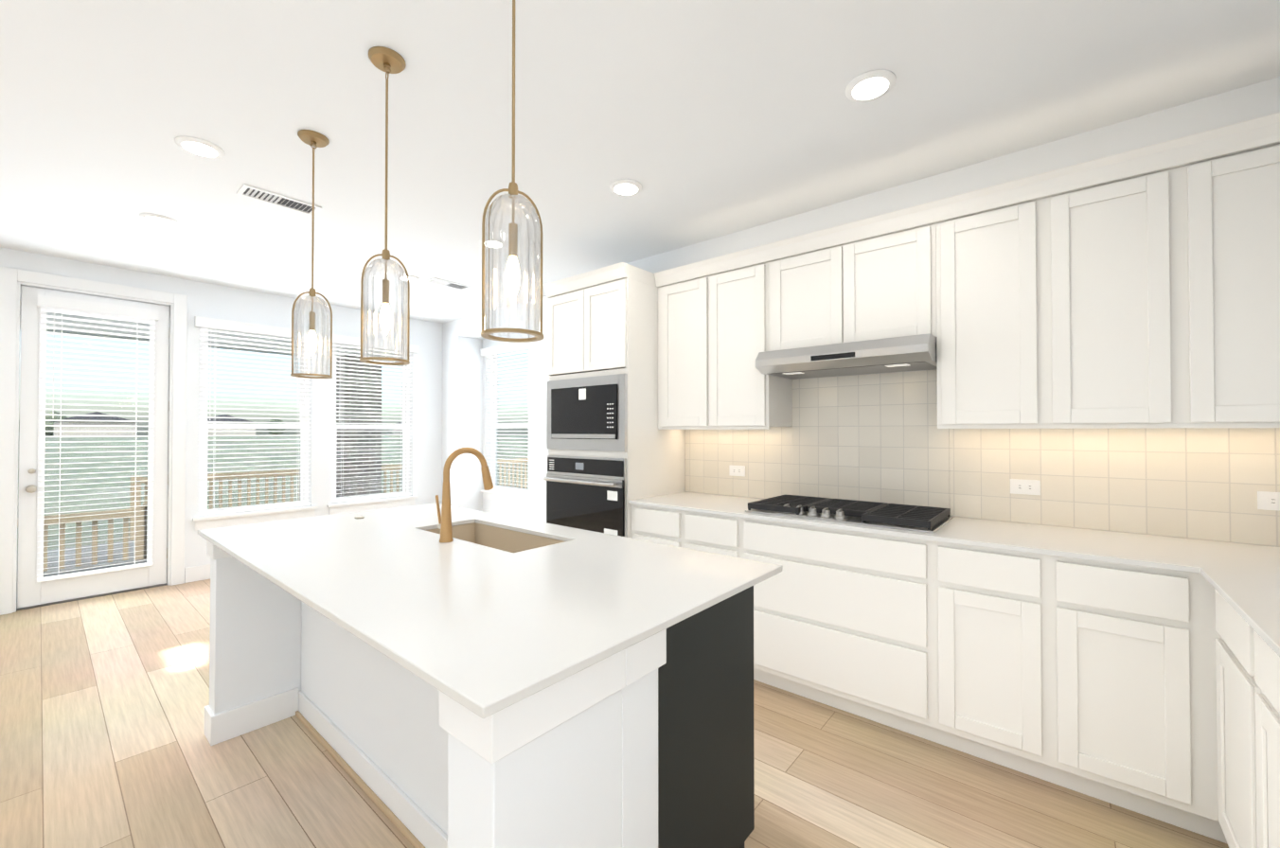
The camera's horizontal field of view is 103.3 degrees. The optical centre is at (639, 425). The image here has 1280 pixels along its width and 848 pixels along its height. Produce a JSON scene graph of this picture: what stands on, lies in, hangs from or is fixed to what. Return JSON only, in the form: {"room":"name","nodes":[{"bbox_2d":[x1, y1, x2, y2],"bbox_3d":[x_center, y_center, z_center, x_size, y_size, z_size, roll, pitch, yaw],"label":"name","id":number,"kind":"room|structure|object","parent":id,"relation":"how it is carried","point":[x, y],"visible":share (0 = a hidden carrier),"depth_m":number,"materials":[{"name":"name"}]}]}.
{"room":"kitchen","nodes":[
{"label":"kitchen","id":0,"kind":"room"},
{"bbox_2d":[0,579,1228,847],"bbox_3d":[-1.524,1.410,2.112,7.300,0.060,6.470,-1,-1,40],"label":"floor","id":1,"kind":"structure","parent":0,"point":[104,701],"depth_m":2.00,"materials":[{"name":"brown wood"}]},
{"bbox_2d":[204,540,754,847],"bbox_3d":[-0.778,0.931,1.932,2.228,0.893,0.995,-1,-1,40],"label":"kitchen island","id":2,"kind":"object","parent":1,"relation":"on","point":[579,688],"depth_m":1.40,"materials":[{"name":"white paint"}]},
{"bbox_2d":[197,502,782,722],"bbox_3d":[-0.755,0.473,1.965,2.260,0.020,1.120,-1,-1,40],"label":"island countertop","id":3,"kind":"structure","parent":2,"relation":"on","point":[490,631],"depth_m":1.42,"materials":[{"name":"white stone"}]},
{"bbox_2d":[435,446,493,542],"bbox_3d":[-0.731,0.278,2.117,0.090,0.375,0.242,-1,-1,40],"label":"gooseneck faucet","id":4,"kind":"object","parent":3,"relation":"on","point":[444,525],"visible":1,"depth_m":2.03,"materials":[{"name":"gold metal"}]},
{"bbox_2d":[425,522,564,552],"bbox_3d":[-0.647,0.600,2.193,0.782,0.226,0.342,-1,-1,40],"label":"undermount sink basin","id":5,"kind":"object","parent":3,"relation":"in","point":[502,539],"visible":0.04,"depth_m":2.42,"materials":[{"name":"beige"}]},
{"bbox_2d":[544,262,685,538],"bbox_3d":[-0.186,0.183,3.705,0.780,2.430,0.687,-1,-1,40],"label":"tall cabinet","id":6,"kind":"object","parent":1,"relation":"on","point":[603,321],"visible":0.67,"depth_m":3.40,"materials":[{"name":"white paint"}]},
{"bbox_2d":[543,455,626,537],"bbox_3d":[-0.207,0.507,3.676,0.765,0.583,0.697,-1,-1,40],"label":"oven","id":7,"kind":"object","parent":6,"relation":"in","point":[586,493],"visible":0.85,"depth_m":3.41,"materials":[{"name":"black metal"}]},
{"bbox_2d":[546,373,627,451],"bbox_3d":[-0.192,-0.077,3.701,0.773,0.497,0.648,-1,-1,40],"label":"built-in microwave","id":8,"kind":"object","parent":6,"relation":"in","point":[587,414],"visible":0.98,"depth_m":3.42,"materials":[{"name":"silver metal"}]},
{"bbox_2d":[631,504,676,546],"bbox_3d":[0.291,0.947,3.333,0.413,0.894,0.629,-1,-1,40],"label":"base cabinet","id":9,"kind":"object","parent":1,"relation":"on","point":[648,524],"depth_m":3.10,"materials":[{"name":"white paint"}]},
{"bbox_2d":[628,491,1279,572],"bbox_3d":[1.310,0.480,2.465,3.099,0.020,0.652,-1,-1,40],"label":"countertop","id":10,"kind":"structure","parent":9,"relation":"on","point":[1151,551],"depth_m":2.07,"materials":[{"name":"white stone"}]},
{"bbox_2d":[745,494,953,533],"bbox_3d":[1.086,0.444,2.678,0.910,0.055,0.510,-1,-1,40],"label":"gas cooktop","id":11,"kind":"object","parent":10,"relation":"in","point":[915,518],"visible":1,"depth_m":2.56,"materials":[{"name":"black metal"}]},
{"bbox_2d":[676,509,737,557],"bbox_3d":[0.595,0.944,3.077,0.382,0.894,0.629,-1,-1,40],"label":"base cabinet","id":12,"kind":"object","parent":1,"relation":"on","point":[705,532],"depth_m":2.85,"materials":[{"name":"white paint"}]},
{"bbox_2d":[737,516,926,739],"bbox_3d":[1.087,0.939,2.663,0.905,0.894,0.629,-1,-1,40],"label":"base cabinet","id":13,"kind":"object","parent":1,"relation":"on","point":[843,625],"depth_m":2.37,"materials":[{"name":"white paint"}]},
{"bbox_2d":[926,540,1044,780],"bbox_3d":[1.580,0.935,2.248,0.383,0.894,0.629,-1,-1,40],"label":"base cabinet","id":14,"kind":"object","parent":1,"relation":"on","point":[986,606],"depth_m":2.02,"materials":[{"name":"white paint"}]},
{"bbox_2d":[1044,554,1161,820],"bbox_3d":[1.864,0.932,2.009,0.359,0.894,0.629,-1,-1,40],"label":"base cabinet","id":15,"kind":"object","parent":1,"relation":"on","point":[1154,693],"depth_m":1.80,"materials":[{"name":"white paint"}]},
{"bbox_2d":[1207,581,1244,847],"bbox_3d":[1.933,0.923,1.262,0.606,0.894,0.463,-1,-1,40],"label":"base cabinet","id":16,"kind":"object","parent":1,"relation":"on","point":[1223,622],"depth_m":1.54,"materials":[{"name":"white paint"}]},
{"bbox_2d":[1241,617,1279,847],"bbox_3d":[1.631,0.919,0.904,0.606,0.894,0.475,-1,-1,40],"label":"base cabinet","id":17,"kind":"object","parent":1,"relation":"on","point":[1260,665],"depth_m":1.24,"materials":[{"name":"white paint"}]},
{"bbox_2d":[1192,559,1279,657],"bbox_3d":[1.754,0.464,1.077,0.634,0.020,0.900,-1,-1,40],"label":"countertop","id":18,"kind":"structure","parent":17,"relation":"on","point":[1243,579],"depth_m":1.39,"materials":[{"name":"white stone"}]},
{"bbox_2d":[0,76,1279,568],"bbox_3d":[-1.556,0.019,2.090,7.300,2.720,6.370,-1,-1,40],"label":"wall","id":19,"kind":"structure","parent":0,"point":[451,393],"depth_m":4.81,"materials":[{"name":"white paint"}]},
{"bbox_2d":[17,285,169,608],"bbox_3d":[-4.430,0.163,4.155,0.120,2.452,0.844,-1,-1,40],"label":"back door","id":20,"kind":"structure","parent":19,"relation":"in","point":[31,591],"depth_m":4.04,"materials":[{"name":"white paint"}]},
{"bbox_2d":[37,308,154,582],"bbox_3d":[-4.412,0.102,4.132,0.064,2.190,0.636,-1,-1,40],"label":"blinds","id":21,"kind":"object","parent":20,"relation":"attached to","point":[54,349],"visible":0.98,"depth_m":4.11,"materials":[{"name":"white plastic"}]},
{"bbox_2d":[37,294,158,321],"bbox_3d":[-4.404,-0.955,4.138,0.076,0.085,0.672,-1,-1,40],"label":"valance","id":22,"kind":"object","parent":20,"relation":"attached to","point":[47,301],"visible":1,"depth_m":4.09,"materials":[{"name":"white plastic"}]},
{"bbox_2d":[0,266,187,615],"bbox_3d":[-4.462,0.116,4.174,0.168,2.575,1.050,-1,-1,40],"label":"door frame","id":23,"kind":"structure","parent":19,"relation":"attached to","point":[12,281],"depth_m":3.94,"materials":[{"name":"white paint"}]},
{"bbox_2d":[184,564,210,583],"bbox_3d":[-3.282,1.350,5.448,0.017,0.135,2.430,-1,-1,40],"label":"baseboard","id":24,"kind":"structure","parent":19,"relation":"attached to","point":[197,573],"depth_m":4.57,"materials":[{"name":"white paint"}]},
{"bbox_2d":[192,327,317,530],"bbox_3d":[-3.762,-0.017,4.986,0.186,1.938,0.990,-1,-1,40],"label":"window","id":25,"kind":"structure","parent":19,"relation":"in","point":[204,497],"depth_m":4.94,"materials":[{"name":"white plastic"}]},
{"bbox_2d":[194,316,319,515],"bbox_3d":[-3.725,-0.080,4.955,0.120,1.808,0.982,-1,-1,40],"label":"window blind","id":26,"kind":"object","parent":25,"relation":"attached to","point":[233,326],"visible":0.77,"depth_m":4.90,"materials":[{"name":"white plastic"}]},
{"bbox_2d":[326,343,417,515],"bbox_3d":[-3.067,-0.008,5.812,0.186,1.938,0.970,-1,-1,40],"label":"window","id":27,"kind":"structure","parent":19,"relation":"in","point":[406,479],"depth_m":5.83,"materials":[{"name":"white plastic"}]},
{"bbox_2d":[328,334,418,502],"bbox_3d":[-3.030,-0.071,5.782,0.120,1.808,0.962,-1,-1,40],"label":"window blind","id":28,"kind":"object","parent":27,"relation":"attached to","point":[350,341],"visible":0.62,"depth_m":5.75,"materials":[{"name":"white plastic"}]},
{"bbox_2d":[480,349,528,505],"bbox_3d":[-1.542,-0.026,6.114,1.070,1.894,0.184,-1,-1,40],"label":"window","id":29,"kind":"structure","parent":19,"relation":"in","point":[493,470],"depth_m":6.30,"materials":[{"name":"white plastic"}]},
{"bbox_2d":[480,342,528,494],"bbox_3d":[-1.574,-0.089,6.077,1.062,1.765,0.120,-1,-1,40],"label":"window blind","id":30,"kind":"object","parent":29,"relation":"attached to","point":[503,348],"visible":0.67,"depth_m":6.11,"materials":[{"name":"white plastic"}]},
{"bbox_2d":[653,263,694,429],"bbox_3d":[0.407,-0.513,3.435,0.481,1.046,0.350,-1,-1,40],"label":"upper cabinet","id":31,"kind":"object","parent":19,"relation":"attached to","point":[676,286],"depth_m":3.35,"materials":[{"name":"white paint"}]},
{"bbox_2d":[694,244,792,429],"bbox_3d":[0.669,-0.515,3.214,0.472,1.046,0.350,-1,-1,40],"label":"upper cabinet","id":32,"kind":"object","parent":19,"relation":"attached to","point":[731,393],"depth_m":3.08,"materials":[{"name":"white paint"}]},
{"bbox_2d":[766,229,827,351],"bbox_3d":[1.036,-0.727,2.907,0.488,0.629,0.350,-1,-1,40],"label":"upper cabinet","id":33,"kind":"object","parent":19,"relation":"attached to","point":[796,266],"depth_m":2.82,"materials":[{"name":"white paint"}]},
{"bbox_2d":[827,200,937,344],"bbox_3d":[1.315,-0.730,2.672,0.488,0.629,0.350,-1,-1,40],"label":"upper cabinet","id":34,"kind":"object","parent":19,"relation":"attached to","point":[882,269],"depth_m":2.53,"materials":[{"name":"white paint"}]},
{"bbox_2d":[755,333,937,379],"bbox_3d":[1.122,-0.351,2.722,0.849,0.124,0.496,-1,-1,40],"label":"under-cabinet range hood","id":35,"kind":"object","parent":34,"relation":"attached to","point":[911,353],"visible":0.96,"depth_m":2.54,"materials":[{"name":"silver metal"}]},
{"bbox_2d":[685,370,1279,547],"bbox_3d":[1.518,0.029,2.717,3.099,0.887,0.008,-1,-1,40],"label":"tile backsplash","id":36,"kind":"structure","parent":19,"relation":"attached to","point":[878,437],"depth_m":2.52,"materials":[{"name":"white tile"}]},
{"bbox_2d":[728,465,745,476],"bbox_3d":[0.657,0.307,3.428,0.115,0.070,0.008,-1,-1,40],"label":"outlet","id":37,"kind":"object","parent":36,"relation":"attached to","point":[737,471],"visible":1,"depth_m":3.43,"materials":[{"name":"white plastic"}]},
{"bbox_2d":[1010,479,1040,495],"bbox_3d":[1.846,0.295,2.427,0.115,0.070,0.008,-1,-1,40],"label":"outlet","id":38,"kind":"object","parent":36,"relation":"attached to","point":[1025,487],"visible":1,"depth_m":2.42,"materials":[{"name":"white plastic"}]},
{"bbox_2d":[1257,491,1279,511],"bbox_3d":[2.441,0.289,1.927,0.115,0.070,0.008,-1,-1,40],"label":"outlet","id":39,"kind":"object","parent":36,"relation":"attached to","point":[1268,501],"visible":1,"depth_m":1.95,"materials":[{"name":"white plastic"}]},
{"bbox_2d":[936,174,1039,426],"bbox_3d":[1.625,-0.525,2.410,0.477,1.046,0.350,-1,-1,40],"label":"upper cabinet","id":40,"kind":"object","parent":19,"relation":"attached to","point":[987,342],"depth_m":2.25,"materials":[{"name":"white paint"}]},
{"bbox_2d":[1039,140,1175,426],"bbox_3d":[1.957,-0.528,2.130,0.392,1.046,0.350,-1,-1,40],"label":"upper cabinet","id":41,"kind":"object","parent":19,"relation":"attached to","point":[1137,289],"depth_m":2.00,"materials":[{"name":"white paint"}]},
{"bbox_2d":[1172,112,1279,426],"bbox_3d":[2.248,-0.531,1.886,0.367,1.046,0.350,-1,-1,40],"label":"upper cabinet","id":42,"kind":"object","parent":19,"relation":"attached to","point":[1226,180],"depth_m":1.80,"materials":[{"name":"white paint"}]},
{"bbox_2d":[0,0,1279,323],"bbox_3d":[-1.524,-1.380,2.144,7.300,0.080,6.470,-1,-1,40],"label":"ceiling","id":43,"kind":"structure","parent":0,"point":[702,119],"depth_m":2.16,"materials":[{"name":"white paint"}]},
{"bbox_2d":[139,213,178,226],"bbox_3d":[-3.089,-1.321,3.251,0.184,0.012,0.184,-1,-1,40],"label":"recessed light","id":44,"kind":"object","parent":43,"relation":"in","point":[157,219],"visible":0.98,"depth_m":3.23,"materials":[{"name":"white paint"}]},
{"bbox_2d":[174,135,225,158],"bbox_3d":[-2.109,-1.330,2.427,0.184,0.012,0.184,-1,-1,40],"label":"recessed light","id":45,"kind":"object","parent":43,"relation":"in","point":[199,147],"visible":1,"depth_m":2.41,"materials":[{"name":"white paint"}]},
{"bbox_2d":[236,183,321,215],"bbox_3d":[-2.121,-1.324,2.984,0.170,0.011,0.380,-1,-1,40],"label":"ceiling vent","id":46,"kind":"object","parent":43,"relation":"in","point":[270,197],"visible":0.9,"depth_m":2.97,"materials":[{"name":"white metal"}]},
{"bbox_2d":[290,129,332,378],"bbox_3d":[-1.515,-0.781,2.342,0.162,1.114,0.162,-1,-1,40],"label":"pendant light","id":47,"kind":"object","parent":43,"relation":"hanging from","point":[313,138],"visible":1,"depth_m":2.33,"materials":[{"name":"clear glass"}]},
{"bbox_2d":[359,46,409,365],"bbox_3d":[-0.926,-0.786,1.847,0.162,1.114,0.162,-1,-1,40],"label":"pendant light","id":48,"kind":"object","parent":43,"relation":"hanging from","point":[386,61],"visible":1,"depth_m":1.83,"materials":[{"name":"clear glass"}]},
{"bbox_2d":[401,274,420,282],"bbox_3d":[-2.053,-1.307,4.489,0.184,0.012,0.184,-1,-1,40],"label":"recessed light","id":49,"kind":"object","parent":43,"relation":"in","point":[412,278],"visible":0.48,"depth_m":4.48,"materials":[{"name":"white paint"}]},
{"bbox_2d":[424,277,472,290],"bbox_3d":[-1.766,-1.305,4.677,0.170,0.011,0.380,-1,-1,40],"label":"ceiling vent","id":50,"kind":"object","parent":43,"relation":"in","point":[447,283],"visible":0.96,"depth_m":4.67,"materials":[{"name":"white paint"}]},
{"bbox_2d":[479,239,505,247],"bbox_3d":[-1.065,-1.316,3.659,0.184,0.012,0.184,-1,-1,40],"label":"recessed light","id":51,"kind":"object","parent":43,"relation":"in","point":[480,240],"visible":0.17,"depth_m":3.63,"materials":[{"name":"white paint"}]},
{"bbox_2d":[480,0,543,342],"bbox_3d":[-0.338,-0.792,1.352,0.162,1.114,0.162,-1,-1,40],"label":"pendant light","id":52,"kind":"object","parent":43,"relation":"hanging from","point":[512,275],"visible":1,"depth_m":1.33,"materials":[{"name":"clear glass"}]},
{"bbox_2d":[609,178,642,195],"bbox_3d":[-0.079,-1.326,2.828,0.184,0.012,0.184,-1,-1,40],"label":"recessed light","id":53,"kind":"object","parent":43,"relation":"in","point":[626,187],"visible":1,"depth_m":2.81,"materials":[{"name":"white paint"}]},
{"bbox_2d":[845,69,896,102],"bbox_3d":[0.908,-1.335,1.998,0.184,0.012,0.184,-1,-1,40],"label":"recessed light","id":54,"kind":"object","parent":43,"relation":"in","point":[870,85],"visible":1,"depth_m":1.98,"materials":[{"name":"white paint"}]},
{"label":"outside","id":55,"kind":"structure","parent":0,"visible":0},
{"bbox_2d":[17,435,528,553],"bbox_3d":[-85.930,2.589,76.292,290.000,0.120,280.000,-1,-1,40],"label":"field","id":56,"kind":"structure","parent":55,"point":[104,523],"depth_m":21.71,"materials":[{"name":"green plant"}]},
{"bbox_2d":[16,540,146,605],"bbox_3d":[-4.689,1.609,6.426,3.099,0.239,6.700,-1,-1,40],"label":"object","id":57,"kind":"structure","parent":56,"relation":"on","point":[84,551],"depth_m":5.57,"materials":[{"name":"grey concrete"}]},
{"bbox_2d":[336,355,381,497],"bbox_3d":[-4.657,0.205,8.312,0.560,2.610,0.560,-1,-1,40],"label":"brick column","id":58,"kind":"structure","parent":57,"relation":"on","point":[351,468],"depth_m":8.09,"materials":[{"name":"grey brick"}]},
{"bbox_2d":[20,287,401,366],"bbox_3d":[-4.708,-1.321,6.476,3.149,0.400,6.900,-1,-1,40],"label":"porch roof","id":59,"kind":"structure","parent":58,"relation":"on","point":[148,335],"depth_m":6.57,"materials":[{"name":"white paint"}]},
{"bbox_2d":[52,411,135,436],"bbox_3d":[-156.029,-0.238,144.965,11.000,7.106,16.848,-1,-1,40],"label":"house","id":60,"kind":"structure","parent":56,"relation":"on","point":[88,434],"materials":[{"name":"grey"}]},
{"bbox_2d":[18,410,382,435],"bbox_3d":[-224.540,-1.220,152.360,66.034,9.240,383.060,-1,-1,40],"label":"trees","id":61,"kind":"object","parent":56,"relation":"on","point":[64,417],"depth_m":174.73,"materials":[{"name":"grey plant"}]},
{"bbox_2d":[207,414,255,435],"bbox_3d":[-142.888,0.006,173.225,11.000,7.266,17.597,-1,-1,40],"label":"house","id":62,"kind":"structure","parent":56,"relation":"on","point":[224,416],"materials":[{"name":"grey"}]},
{"bbox_2d":[43,458,528,571],"bbox_3d":[-4.753,1.223,8.054,1.990,1.050,9.000,-1,-1,40],"label":"railing","id":63,"kind":"object","parent":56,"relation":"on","point":[135,524],"depth_m":5.62,"materials":[{"name":"beige wood"}]},
{"bbox_2d":[391,422,402,434],"bbox_3d":[-91.222,0.712,209.126,11.000,6.675,18.549,-1,-1,40],"label":"house","id":64,"kind":"structure","parent":56,"relation":"on","point":[396,433],"materials":[{"name":"grey"}]}
]}

